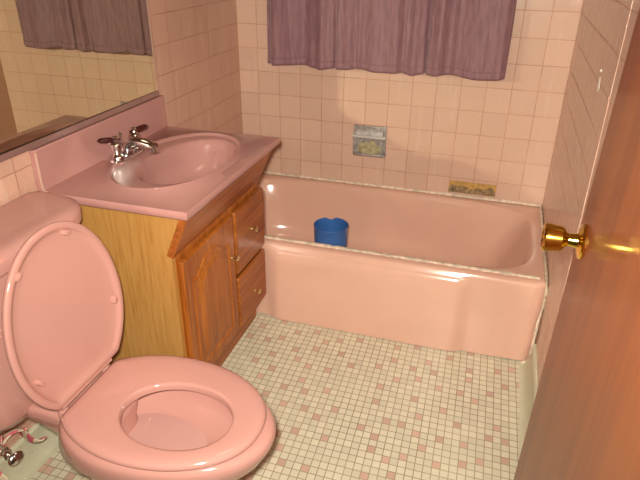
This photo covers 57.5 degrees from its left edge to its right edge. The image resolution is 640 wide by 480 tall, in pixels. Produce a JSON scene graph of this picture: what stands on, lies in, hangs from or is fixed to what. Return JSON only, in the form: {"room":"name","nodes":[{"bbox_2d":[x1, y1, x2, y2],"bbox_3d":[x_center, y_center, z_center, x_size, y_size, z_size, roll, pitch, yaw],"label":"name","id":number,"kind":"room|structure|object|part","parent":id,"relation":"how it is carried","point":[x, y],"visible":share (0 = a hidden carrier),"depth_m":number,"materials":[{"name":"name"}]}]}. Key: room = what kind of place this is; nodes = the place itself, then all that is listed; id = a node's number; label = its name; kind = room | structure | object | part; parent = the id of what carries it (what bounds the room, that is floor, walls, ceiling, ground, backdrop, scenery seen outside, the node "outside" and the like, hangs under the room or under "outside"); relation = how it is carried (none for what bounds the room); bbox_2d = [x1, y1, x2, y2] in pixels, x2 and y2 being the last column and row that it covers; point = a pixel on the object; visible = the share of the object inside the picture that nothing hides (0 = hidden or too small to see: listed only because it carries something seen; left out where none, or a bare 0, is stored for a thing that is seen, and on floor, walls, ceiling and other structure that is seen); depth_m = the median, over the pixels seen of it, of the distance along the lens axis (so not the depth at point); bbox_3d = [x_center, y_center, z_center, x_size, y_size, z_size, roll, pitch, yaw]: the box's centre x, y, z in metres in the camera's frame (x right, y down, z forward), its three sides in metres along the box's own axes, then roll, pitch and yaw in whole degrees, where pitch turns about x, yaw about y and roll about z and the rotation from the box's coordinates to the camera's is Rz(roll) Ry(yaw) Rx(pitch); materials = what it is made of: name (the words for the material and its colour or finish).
{"room":"bathroom","nodes":[
{"label":"bathroom","id":0,"kind":"room"},
{"bbox_2d":[0,0,242,457],"bbox_3d":[-0.817,-0.560,1.671,0.120,2.550,2.520,8,28,15],"label":"wall","id":1,"kind":"structure","parent":0,"point":[196,47],"depth_m":2.42,"materials":[{"name":"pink tile"}]},
{"bbox_2d":[0,444,22,465],"bbox_3d":[-0.888,0.531,1.595,0.094,0.211,0.063,8,28,15],"label":"supply valve","id":2,"kind":"object","parent":1,"relation":"attached to","point":[14,458],"visible":1,"depth_m":1.62,"materials":[{"name":"silver metal"}]},
{"bbox_3d":[-0.853,0.612,1.633,0.020,0.031,0.045,16,31,27],"label":"oval handle","id":3,"kind":"part","parent":2,"relation":"part of","materials":[{"name":"silver metal"}]},
{"bbox_2d":[0,422,58,479],"bbox_3d":[-0.938,0.734,1.608,0.050,0.105,1.015,8,28,15],"label":"baseboard","id":4,"kind":"structure","parent":1,"relation":"attached to","point":[35,455],"depth_m":1.79,"materials":[{"name":"white tile"}]},
{"bbox_2d":[0,427,46,479],"bbox_3d":[-0.877,0.630,1.655,0.108,0.193,0.181,8,28,15],"label":"rag","id":5,"kind":"object","parent":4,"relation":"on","point":[4,436],"visible":0.88,"depth_m":1.65,"materials":[{"name":"pink fabric"}]},
{"bbox_2d":[0,0,158,162],"bbox_3d":[-0.822,-0.610,1.357,0.014,0.874,1.486,8,28,15],"label":"mirror","id":6,"kind":"object","parent":1,"relation":"attached to","point":[67,66],"visible":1,"depth_m":1.71,"materials":[{"name":"clear glass"}]},
{"bbox_2d":[29,95,166,190],"bbox_3d":[-0.702,-0.345,1.943,0.020,0.124,0.696,8,28,15],"label":"backsplash","id":7,"kind":"structure","parent":1,"relation":"attached to","point":[62,158],"depth_m":1.84,"materials":[{"name":"pink ceramic"}]},
{"bbox_2d":[30,312,520,479],"bbox_3d":[-0.023,0.623,1.957,1.750,0.001,2.786,8,28,15],"label":"floor","id":8,"kind":"structure","parent":0,"point":[343,405],"depth_m":2.04,"materials":[{"name":"beige tile"}]},
{"bbox_2d":[0,191,275,479],"bbox_3d":[-0.500,0.371,1.500,0.826,0.858,0.548,8,28,15],"label":"toilet","id":9,"kind":"object","parent":8,"relation":"on","point":[147,417],"visible":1,"depth_m":1.44,"materials":[{"name":"pink ceramic"}]},
{"bbox_3d":[-0.794,0.215,1.522,0.192,0.419,0.516,8,28,15],"label":"tank","id":10,"kind":"part","parent":9,"relation":"part of","materials":[{"name":"pink ceramic"}]},
{"bbox_3d":[-0.792,0.006,1.414,0.209,0.051,0.548,8,28,15],"label":"tank lid","id":11,"kind":"part","parent":9,"relation":"part of","materials":[{"name":"pink ceramic"}]},
{"bbox_3d":[-0.623,0.167,1.433,0.058,0.436,0.398,8,28,15],"label":"lid","id":12,"kind":"part","parent":9,"relation":"part of","materials":[{"name":"pink plastic"}]},
{"bbox_3d":[-0.640,0.426,1.458,0.032,0.030,0.032,8,28,15],"label":"hinge post","id":13,"kind":"part","parent":9,"relation":"part of","materials":[{"name":"pink plastic"}]},
{"bbox_3d":[-0.370,0.419,1.453,0.484,0.020,0.378,8,28,15],"label":"seat","id":14,"kind":"part","parent":9,"relation":"part of","materials":[{"name":"pink plastic"}]},
{"bbox_3d":[-0.386,0.604,1.553,0.567,0.397,0.388,8,28,15],"label":"bowl","id":15,"kind":"part","parent":9,"relation":"part of","materials":[{"name":"pink ceramic"}]},
{"bbox_2d":[79,150,271,365],"bbox_3d":[-0.494,0.104,2.109,0.454,0.774,0.648,8,28,15],"label":"vanity cabinet","id":16,"kind":"object","parent":8,"relation":"on","point":[193,287],"visible":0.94,"depth_m":1.84,"materials":[{"name":"brown wood"}]},
{"bbox_3d":[-0.588,0.241,1.841,0.451,0.774,0.016,8,28,15],"label":"panel","id":17,"kind":"part","parent":16,"relation":"part of","materials":[{"name":"brown wood"}]},
{"bbox_2d":[29,95,279,220],"bbox_3d":[-0.482,-0.255,1.914,0.481,0.253,0.704,8,28,15],"label":"sink","id":18,"kind":"object","parent":16,"relation":"in","point":[190,168],"visible":0.91,"depth_m":1.84,"materials":[{"name":"pink ceramic"}]},
{"bbox_2d":[97,124,158,163],"bbox_3d":[-0.631,-0.309,1.898,0.179,0.084,0.169,-12,30,-23],"label":"faucet","id":19,"kind":"object","parent":18,"relation":"on","point":[134,145],"visible":1,"depth_m":1.87,"materials":[{"name":"silver metal"}]},
{"bbox_3d":[-0.669,-0.315,1.843,0.070,0.022,0.024,-18,33,-32],"label":"lever","id":20,"kind":"part","parent":19,"relation":"part of","materials":[{"name":"red plastic"}]},
{"bbox_3d":[-0.652,-0.291,1.869,0.050,0.066,0.050,8,28,15],"label":"valve stem","id":21,"kind":"part","parent":19,"relation":"part of","materials":[{"name":"silver metal"}]},
{"bbox_3d":[-0.622,-0.336,1.958,0.050,0.066,0.050,8,28,15],"label":"valve stem","id":22,"kind":"part","parent":19,"relation":"part of","materials":[{"name":"silver metal"}]},
{"bbox_3d":[-0.609,-0.373,1.957,0.024,0.022,0.070,20,33,33],"label":"lever","id":23,"kind":"part","parent":19,"relation":"part of","materials":[{"name":"red plastic"}]},
{"bbox_3d":[-0.594,-0.301,1.894,0.145,0.068,0.047,14,30,24],"label":"spout","id":24,"kind":"part","parent":19,"relation":"part of","materials":[{"name":"silver metal"}]},
{"bbox_3d":[-0.361,0.204,1.962,0.018,0.478,0.347,8,28,15],"label":"door","id":25,"kind":"part","parent":16,"relation":"part of","materials":[{"name":"brown wood"}]},
{"bbox_3d":[-0.348,0.202,1.956,0.010,0.392,0.261,8,28,15],"label":"raised panel","id":26,"kind":"part","parent":16,"relation":"part of","materials":[{"name":"brown wood"}]},
{"bbox_3d":[-0.343,0.144,2.078,0.020,0.525,0.615,8,28,15],"label":"frame","id":27,"kind":"part","parent":16,"relation":"part of","materials":[{"name":"brown wood"}]},
{"bbox_3d":[-0.297,0.064,2.044,0.026,0.022,0.022,8,28,15],"label":"knob","id":28,"kind":"part","parent":16,"relation":"part of","materials":[{"name":"gold metal"}]},
{"bbox_3d":[-0.266,-0.039,2.184,0.018,0.248,0.258,8,28,15],"label":"drawer","id":29,"kind":"part","parent":16,"relation":"part of","materials":[{"name":"brown wood"}]},
{"bbox_3d":[-0.269,0.184,2.299,0.018,0.218,0.258,8,28,15],"label":"drawer","id":30,"kind":"part","parent":16,"relation":"part of","materials":[{"name":"brown wood"}]},
{"bbox_2d":[256,171,547,363],"bbox_3d":[0.208,0.052,2.664,1.502,0.367,0.761,8,28,15],"label":"bathtub","id":31,"kind":"object","parent":8,"relation":"on","point":[431,269],"visible":0.83,"depth_m":2.38,"materials":[{"name":"pink ceramic"}]},
{"bbox_2d":[313,217,348,246],"bbox_3d":[0.050,0.026,2.759,0.164,0.221,0.164,8,28,15],"label":"bucket","id":32,"kind":"object","parent":31,"relation":"in","point":[334,232],"visible":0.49,"depth_m":2.70,"materials":[{"name":"blue plastic"}]},
{"bbox_2d":[258,173,544,280],"bbox_3d":[0.212,0.039,2.684,1.496,0.337,0.709,8,28,15],"label":"basin","id":33,"kind":"object","parent":31,"relation":"in","point":[464,233],"depth_m":2.85,"materials":[{"name":"pink ceramic"}]},
{"bbox_2d":[236,0,583,206],"bbox_3d":[0.343,-1.017,2.583,1.742,2.550,0.130,8,28,15],"label":"wall","id":34,"kind":"structure","parent":0,"point":[452,134],"depth_m":2.73,"materials":[{"name":"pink tile"}]},
{"bbox_2d":[352,124,386,157],"bbox_3d":[0.237,-0.472,2.812,0.164,0.155,0.042,8,28,15],"label":"soap dish","id":35,"kind":"object","parent":34,"relation":"attached to","point":[368,140],"visible":1,"depth_m":2.81,"materials":[{"name":"grey metal"}]},
{"bbox_2d":[354,151,381,157],"bbox_3d":[0.236,-0.418,2.837,0.134,0.015,0.038,8,28,15],"label":"tray","id":36,"kind":"object","parent":35,"relation":"on","point":[378,154],"depth_m":2.83,"materials":[{"name":"grey metal"}]},
{"bbox_3d":[0.242,-0.480,2.827,0.134,0.131,0.004,8,28,15],"label":"plate","id":37,"kind":"part","parent":35,"relation":"part of","materials":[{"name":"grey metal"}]},
{"bbox_2d":[356,127,383,136],"bbox_3d":[0.238,-0.515,2.793,0.134,0.041,0.028,8,28,15],"label":"hood","id":38,"kind":"object","parent":35,"relation":"attached to","point":[360,131],"depth_m":2.78,"materials":[{"name":"grey metal"}]},
{"bbox_3d":[0.287,-1.598,2.188,1.210,0.040,0.090,8,28,15],"label":"curtain rod","id":39,"kind":"object","parent":34,"relation":"attached to","visible":0},
{"bbox_2d":[267,0,516,80],"bbox_3d":[0.269,-1.159,2.384,1.077,0.936,0.051,8,28,15],"label":"curtain","id":40,"kind":"object","parent":39,"relation":"hanging from","point":[468,39],"visible":1,"depth_m":2.51,"materials":[{"name":"fabric"}]},
{"bbox_2d":[534,0,639,382],"bbox_3d":[0.732,-0.329,1.257,0.125,2.550,2.520,8,28,15],"label":"wall","id":41,"kind":"structure","parent":0,"point":[601,21],"depth_m":1.90,"materials":[{"name":"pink tile"}]},
{"bbox_2d":[519,344,537,456],"bbox_3d":[0.548,0.799,1.515,0.045,0.105,1.670,8,28,15],"label":"baseboard","id":42,"kind":"structure","parent":41,"relation":"attached to","point":[528,380],"depth_m":2.06,"materials":[{"name":"white tile"}]},
{"bbox_2d":[513,7,639,479],"bbox_3d":[0.370,0.101,0.741,0.129,2.028,0.786,8,28,15],"label":"door","id":43,"kind":"structure","parent":41,"relation":"in","point":[584,423],"depth_m":0.86,"materials":[{"name":"brown wood"}]},
{"bbox_3d":[0.440,-0.002,1.055,0.070,0.066,0.066,8,28,15],"label":"knob","id":44,"kind":"part","parent":43,"relation":"part of","materials":[{"name":"gold metal"}]},
{"bbox_2d":[537,0,632,388],"bbox_3d":[0.742,-0.416,1.476,0.002,2.095,0.055,8,28,15],"label":"trim","id":45,"kind":"structure","parent":41,"relation":"attached to","point":[630,2],"depth_m":1.56,"materials":[{"name":"beige wood"}]}
]}

